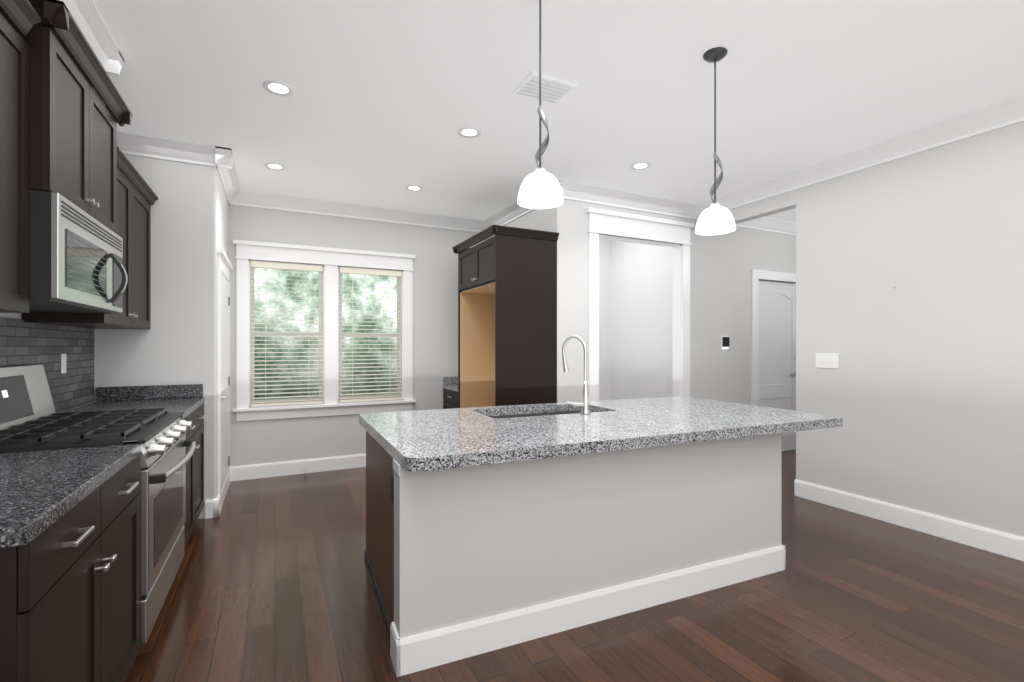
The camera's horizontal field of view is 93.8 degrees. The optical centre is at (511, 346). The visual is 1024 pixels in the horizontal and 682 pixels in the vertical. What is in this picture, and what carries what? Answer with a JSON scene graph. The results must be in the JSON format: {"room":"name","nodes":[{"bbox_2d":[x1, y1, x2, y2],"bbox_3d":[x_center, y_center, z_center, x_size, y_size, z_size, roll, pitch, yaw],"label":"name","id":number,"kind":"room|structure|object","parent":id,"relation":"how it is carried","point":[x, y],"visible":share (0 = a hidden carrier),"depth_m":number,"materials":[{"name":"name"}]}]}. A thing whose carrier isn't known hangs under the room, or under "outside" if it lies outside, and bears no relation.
{"room":"kitchen","nodes":[
{"label":"kitchen","id":0,"kind":"room"},
{"bbox_2d":[0,313,93,412],"bbox_3d":[-1.699,-0.100,0.555,0.120,3.000,7.300,0,0,-26],"label":"wall","id":1,"kind":"structure","parent":0,"point":[12,315],"depth_m":2.50,"materials":[{"name":"grey paint"}]},
{"bbox_2d":[0,4,35,315],"bbox_3d":[-1.792,-0.657,1.275,0.345,1.055,1.204,0,0,-26],"label":"upper cabinet","id":2,"kind":"object","parent":1,"relation":"attached to","point":[15,44],"depth_m":1.80,"materials":[{"name":"black wood"}]},
{"bbox_2d":[0,318,93,412],"bbox_3d":[-2.361,0.137,2.044,0.011,0.554,3.387,0,0,-26],"label":"tile backsplash","id":3,"kind":"structure","parent":1,"relation":"attached to","point":[22,342],"depth_m":2.96,"materials":[{"name":"tile"}]},
{"bbox_2d":[61,354,65,373],"bbox_3d":[-2.840,0.110,3.035,0.006,0.124,0.075,0,0,-26],"label":"outlet","id":4,"kind":"object","parent":3,"relation":"attached to","point":[63,363],"visible":0.98,"depth_m":3.03,"materials":[{"name":"white plastic"}]},
{"bbox_2d":[12,12,119,235],"bbox_3d":[-2.236,-0.953,2.240,0.404,0.658,0.911,0,0,-26],"label":"upper cabinet","id":5,"kind":"object","parent":1,"relation":"attached to","point":[59,120],"depth_m":2.13,"materials":[{"name":"black wood"}]},
{"bbox_2d":[29,190,127,313],"bbox_3d":[-2.190,-0.401,2.263,0.506,0.436,0.909,0,0,-26],"label":"microwave","id":6,"kind":"object","parent":5,"relation":"attached to","point":[75,259],"visible":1,"depth_m":2.08,"materials":[{"name":"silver metal"}]},
{"bbox_2d":[22,168,151,328],"bbox_3d":[-2.718,-0.614,3.149,0.345,0.969,1.136,0,0,-26],"label":"upper cabinet","id":7,"kind":"object","parent":1,"relation":"attached to","point":[135,212],"depth_m":3.24,"materials":[{"name":"black wood"}]},
{"bbox_2d":[94,154,228,518],"bbox_3d":[-3.151,-0.100,4.382,0.907,3.000,1.450,0,0,-26],"label":"wall","id":8,"kind":"structure","parent":0,"point":[176,343],"depth_m":3.83,"materials":[{"name":"grey paint"}]},
{"bbox_2d":[117,131,216,166],"bbox_3d":[-2.701,-1.535,3.735,0.660,0.130,0.110,0,0,-26],"label":"crown molding","id":9,"kind":"structure","parent":8,"relation":"attached to","point":[128,143],"depth_m":3.73,"materials":[{"name":"white wood"}]},
{"bbox_2d":[217,248,232,511],"bbox_3d":[-2.656,0.292,4.449,0.040,2.215,1.010,0,0,-26],"label":"door frame","id":10,"kind":"structure","parent":8,"relation":"attached to","point":[225,266],"depth_m":4.03,"materials":[{"name":"white wood"}]},
{"bbox_2d":[221,272,229,490],"bbox_3d":[-2.654,0.371,4.467,0.056,2.037,0.795,0,0,-26],"label":"closet door","id":11,"kind":"structure","parent":8,"relation":"in","point":[225,380],"depth_m":4.42,"materials":[{"name":"white wood"}]},
{"bbox_2d":[213,146,240,202],"bbox_3d":[-2.573,-1.535,4.361,0.110,0.130,1.120,0,0,-26],"label":"crown molding","id":12,"kind":"structure","parent":8,"relation":"attached to","point":[222,156],"depth_m":4.23,"materials":[{"name":"white wood"}]},
{"bbox_2d":[229,204,488,466],"bbox_3d":[-1.593,-0.100,5.694,3.050,3.000,0.120,0,0,-26],"label":"wall","id":13,"kind":"structure","parent":0,"point":[435,313],"depth_m":5.50,"materials":[{"name":"grey paint"}]},
{"bbox_2d":[225,454,365,485],"bbox_3d":[-1.894,1.325,5.469,2.310,0.150,0.016,0,0,-26],"label":"baseboard","id":14,"kind":"structure","parent":13,"relation":"attached to","point":[255,471],"depth_m":5.22,"materials":[{"name":"white wood"}]},
{"bbox_2d":[233,239,415,420],"bbox_3d":[-2.048,-0.160,5.419,1.910,1.880,0.150,0,0,-26],"label":"window","id":15,"kind":"structure","parent":13,"relation":"in","point":[331,261],"depth_m":5.38,"materials":[{"name":"white wood"}]},
{"bbox_2d":[251,261,401,406],"bbox_3d":[-2.044,-0.132,5.411,1.590,1.533,0.051,0,0,-26],"label":"window blinds","id":16,"kind":"object","parent":15,"relation":"attached to","point":[286,266],"visible":0.96,"depth_m":5.34,"materials":[{"name":"beige plastic"}]},
{"bbox_2d":[229,190,484,231],"bbox_3d":[-1.595,-1.535,5.564,2.930,0.130,0.110,0,0,-26],"label":"crown molding","id":17,"kind":"structure","parent":13,"relation":"attached to","point":[248,198],"depth_m":5.47,"materials":[{"name":"white wood"}]},
{"bbox_2d":[489,208,550,238],"bbox_3d":[0.097,-0.100,5.581,0.120,3.000,1.580,0,0,-26],"label":"wall","id":18,"kind":"structure","parent":0,"point":[537,219],"depth_m":5.13,"materials":[{"name":"grey paint"}]},
{"bbox_2d":[485,201,533,228],"bbox_3d":[0.052,-1.535,5.414,0.110,0.130,1.560,0,0,-26],"label":"crown molding","id":19,"kind":"structure","parent":18,"relation":"attached to","point":[513,211],"depth_m":5.62,"materials":[{"name":"white wood"}]},
{"bbox_2d":[92,0,1023,222],"bbox_3d":[1.627,-1.625,3.007,8.817,0.050,8.750,0,0,-26],"label":"ceiling","id":20,"kind":"structure","parent":0,"point":[384,103],"depth_m":2.94,"materials":[{"name":"white paint"}]},
{"bbox_2d":[264,162,285,170],"bbox_3d":[-2.105,-1.595,4.258,0.175,0.009,0.175,0,0,-32],"label":"recessed light","id":21,"kind":"object","parent":20,"relation":"in","point":[273,166],"depth_m":4.26,"materials":[{"name":"white"}]},
{"bbox_2d":[263,80,293,95],"bbox_3d":[-1.444,-1.595,2.967,0.175,0.009,0.175,0,0,40],"label":"recessed light","id":22,"kind":"object","parent":20,"relation":"in","point":[278,88],"depth_m":2.96,"materials":[{"name":"white"}]},
{"bbox_2d":[405,185,422,190],"bbox_3d":[-0.988,-1.595,4.843,0.175,0.009,0.175,0,0,-32],"label":"recessed light","id":23,"kind":"object","parent":20,"relation":"in","point":[410,187],"depth_m":4.84,"materials":[{"name":"white"}]},
{"bbox_2d":[458,127,480,137],"bbox_3d":[-0.319,-1.595,3.579,0.175,0.009,0.175,0,0,-35],"label":"recessed light","id":24,"kind":"object","parent":20,"relation":"in","point":[467,132],"depth_m":3.58,"materials":[{"name":"white"}]},
{"bbox_2d":[517,0,563,208],"bbox_3d":[0.126,-1.120,2.137,0.206,0.960,0.206,0,0,-26],"label":"pendant light","id":25,"kind":"object","parent":20,"relation":"hanging from","point":[540,187],"visible":1,"depth_m":2.12,"materials":[{"name":"white glass"}]},
{"bbox_2d":[512,72,577,104],"bbox_3d":[0.202,-1.587,2.978,0.320,0.024,0.260,0,0,-26],"label":"ceiling vent","id":26,"kind":"object","parent":20,"relation":"in","point":[554,91],"visible":0.98,"depth_m":2.96,"materials":[{"name":"white metal"}]},
{"bbox_2d":[630,162,650,169],"bbox_3d":[1.138,-1.595,4.243,0.175,0.009,0.175,0,0,40],"label":"recessed light","id":27,"kind":"object","parent":20,"relation":"in","point":[639,165],"depth_m":4.24,"materials":[{"name":"white"}]},
{"bbox_2d":[695,47,735,234],"bbox_3d":[1.112,-1.115,2.624,0.206,0.970,0.206,0,0,-26],"label":"pendant light","id":28,"kind":"object","parent":20,"relation":"hanging from","point":[714,218],"visible":1,"depth_m":2.60,"materials":[{"name":"white glass"}]},
{"bbox_2d":[125,450,1023,681],"bbox_3d":[1.627,1.425,3.007,8.817,0.050,8.750,0,0,-26],"label":"floor","id":29,"kind":"structure","parent":0,"point":[272,581],"depth_m":2.48,"materials":[{"name":"brown wood"}]},
{"bbox_2d":[0,454,139,681],"bbox_3d":[-1.673,0.929,1.431,0.697,0.942,1.032,0,0,-26],"label":"base cabinet","id":30,"kind":"object","parent":29,"relation":"on","point":[70,595],"depth_m":1.42,"materials":[{"name":"black wood"}]},
{"bbox_2d":[0,384,204,547],"bbox_3d":[-2.113,0.382,2.345,0.687,0.151,3.115,0,0,-26],"label":"countertop","id":31,"kind":"structure","parent":30,"relation":"on","point":[41,491],"depth_m":1.62,"materials":[{"name":"stone"}]},
{"bbox_2d":[0,365,195,643],"bbox_3d":[-2.059,0.751,2.364,0.796,1.298,0.974,0,0,-26],"label":"range","id":32,"kind":"object","parent":29,"relation":"on","point":[31,419],"visible":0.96,"depth_m":2.29,"materials":[{"name":"silver metal"}]},
{"bbox_2d":[183,403,205,546],"bbox_3d":[-2.575,0.929,3.256,0.697,0.942,1.072,0,0,-26],"label":"base cabinet","id":33,"kind":"object","parent":29,"relation":"on","point":[195,465],"depth_m":3.47,"materials":[{"name":"black"}]},
{"bbox_2d":[443,377,457,408],"bbox_3d":[-0.452,0.892,5.817,0.652,1.015,0.662,0,0,-26],"label":"base cabinet","id":34,"kind":"object","parent":29,"relation":"on","point":[450,392],"visible":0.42,"depth_m":5.82,"materials":[{"name":"black"}]},
{"bbox_2d":[452,225,558,407],"bbox_3d":[-0.103,0.145,5.044,0.710,2.510,1.125,0,0,-26],"label":"tall cabinet","id":35,"kind":"object","parent":29,"relation":"on","point":[507,315],"visible":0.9,"depth_m":4.66,"materials":[{"name":"black wood"}]},
{"bbox_2d":[365,431,785,676],"bbox_3d":[0.344,0.955,3.086,2.430,0.890,1.365,0,0,-26],"label":"kitchen island","id":36,"kind":"object","parent":29,"relation":"on","point":[490,528],"depth_m":2.40,"materials":[{"name":"grey paint"}]},
{"bbox_2d":[359,396,842,478],"bbox_3d":[0.567,0.482,3.152,2.855,0.055,1.552,0,0,-26],"label":"island countertop","id":37,"kind":"structure","parent":36,"relation":"on","point":[437,443],"depth_m":2.65,"materials":[{"name":"grey stone"}]},
{"bbox_2d":[495,407,578,418],"bbox_3d":[0.226,0.599,3.405,0.986,0.202,0.536,0,0,-26],"label":"sink","id":38,"kind":"object","parent":37,"relation":"in","point":[562,410],"depth_m":3.59,"materials":[{"name":"silver metal"}]},
{"bbox_2d":[562,335,594,414],"bbox_3d":[0.405,0.189,3.274,0.181,0.531,0.238,0,0,-26],"label":"faucet","id":39,"kind":"object","parent":37,"relation":"on","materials":[{"name":"silver metal"}]},
{"bbox_2d":[599,239,610,399],"bbox_3d":[0.713,-0.100,6.683,1.720,3.000,0.050,0,0,-26],"label":"wall","id":40,"kind":"structure","parent":0,"point":[604,245],"depth_m":6.97,"materials":[{"name":"white paint"}]},
{"bbox_2d":[551,198,795,404],"bbox_3d":[2.482,-0.100,5.811,4.600,3.000,0.120,0,0,-26],"label":"wall","id":41,"kind":"structure","parent":0,"point":[722,266],"depth_m":5.65,"materials":[{"name":"grey paint"}]},
{"bbox_2d":[558,180,696,218],"bbox_3d":[1.203,-1.535,5.051,1.853,0.130,0.110,0,0,-26],"label":"crown molding","id":42,"kind":"structure","parent":41,"relation":"attached to","point":[572,191],"depth_m":5.05,"materials":[{"name":"white wood"}]},
{"bbox_2d":[586,207,693,400],"bbox_3d":[1.395,-0.003,5.246,1.460,2.805,0.170,0,0,-26],"label":"doorway","id":43,"kind":"structure","parent":41,"relation":"in","point":[624,227],"depth_m":5.27,"materials":[{"name":"white wood"}]},
{"bbox_2d":[721,336,729,347],"bbox_3d":[2.568,-0.046,5.772,0.140,0.148,0.025,0,0,-26],"label":"thermostat","id":44,"kind":"object","parent":41,"relation":"attached to","point":[725,341],"visible":0.98,"depth_m":5.76,"materials":[{"name":"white plastic"}]},
{"bbox_2d":[735,217,795,235],"bbox_3d":[3.444,-1.535,6.159,2.367,0.130,0.110,0,0,-26],"label":"crown molding","id":45,"kind":"structure","parent":41,"relation":"attached to","point":[763,223],"depth_m":6.08,"materials":[{"name":"white wood"}]},
{"bbox_2d":[751,269,795,405],"bbox_3d":[3.490,0.220,6.231,1.100,2.360,0.020,0,0,-26],"label":"door frame","id":46,"kind":"structure","parent":41,"relation":"attached to","point":[756,275],"depth_m":6.01,"materials":[{"name":"white wood"}]},
{"bbox_2d":[759,280,795,451],"bbox_3d":[3.463,0.275,6.286,0.866,2.235,0.078,0,0,-26],"label":"hall door","id":47,"kind":"structure","parent":41,"relation":"in","point":[777,344],"depth_m":6.31,"materials":[{"name":"white wood"}]},
{"bbox_2d":[611,121,1023,537],"bbox_3d":[3.263,-0.100,3.420,0.120,3.000,8.040,0,0,-26],"label":"wall","id":48,"kind":"structure","parent":0,"point":[920,390],"depth_m":3.71,"materials":[{"name":"grey paint"}]},
{"bbox_2d":[816,353,838,368],"bbox_3d":[2.784,0.130,4.237,0.014,0.130,0.200,0,0,-26],"label":"switch plate","id":49,"kind":"object","parent":48,"relation":"attached to","point":[825,360],"visible":1,"depth_m":4.23,"materials":[{"name":"white plastic"}]},
{"bbox_2d":[694,95,1023,219],"bbox_3d":[3.512,-1.535,2.656,0.110,0.130,6.450,0,0,-26],"label":"crown molding","id":50,"kind":"structure","parent":48,"relation":"attached to","point":[996,116],"depth_m":3.77,"materials":[{"name":"white wood"}]},
{"bbox_2d":[794,479,1023,560],"bbox_3d":[3.830,1.325,2.153,0.046,0.150,5.266,0,0,-26],"label":"baseboard","id":51,"kind":"structure","parent":48,"relation":"attached to","point":[998,542],"depth_m":3.62,"materials":[{"name":"white wood"}]},
{"label":"outside","id":52,"kind":"structure","parent":0,"visible":0},
{"bbox_2d":[255,268,396,399],"bbox_3d":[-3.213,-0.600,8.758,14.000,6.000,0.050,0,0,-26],"label":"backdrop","id":53,"kind":"structure","parent":52,"point":[292,289],"depth_m":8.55,"materials":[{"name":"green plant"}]},
{"bbox_3d":[-1.657,-1.486,1.001,0.349,0.226,3.263,0,0,-26],"label":"bulkhead","id":54,"kind":"object","parent":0,"visible":0},
{"bbox_2d":[59,0,124,74],"bbox_3d":[-1.632,-1.535,1.075,0.459,0.130,3.373,0,0,-26],"label":"soffit","id":55,"kind":"structure","parent":54,"relation":"attached to","point":[86,16],"depth_m":2.38,"materials":[{"name":"white"}]}
]}

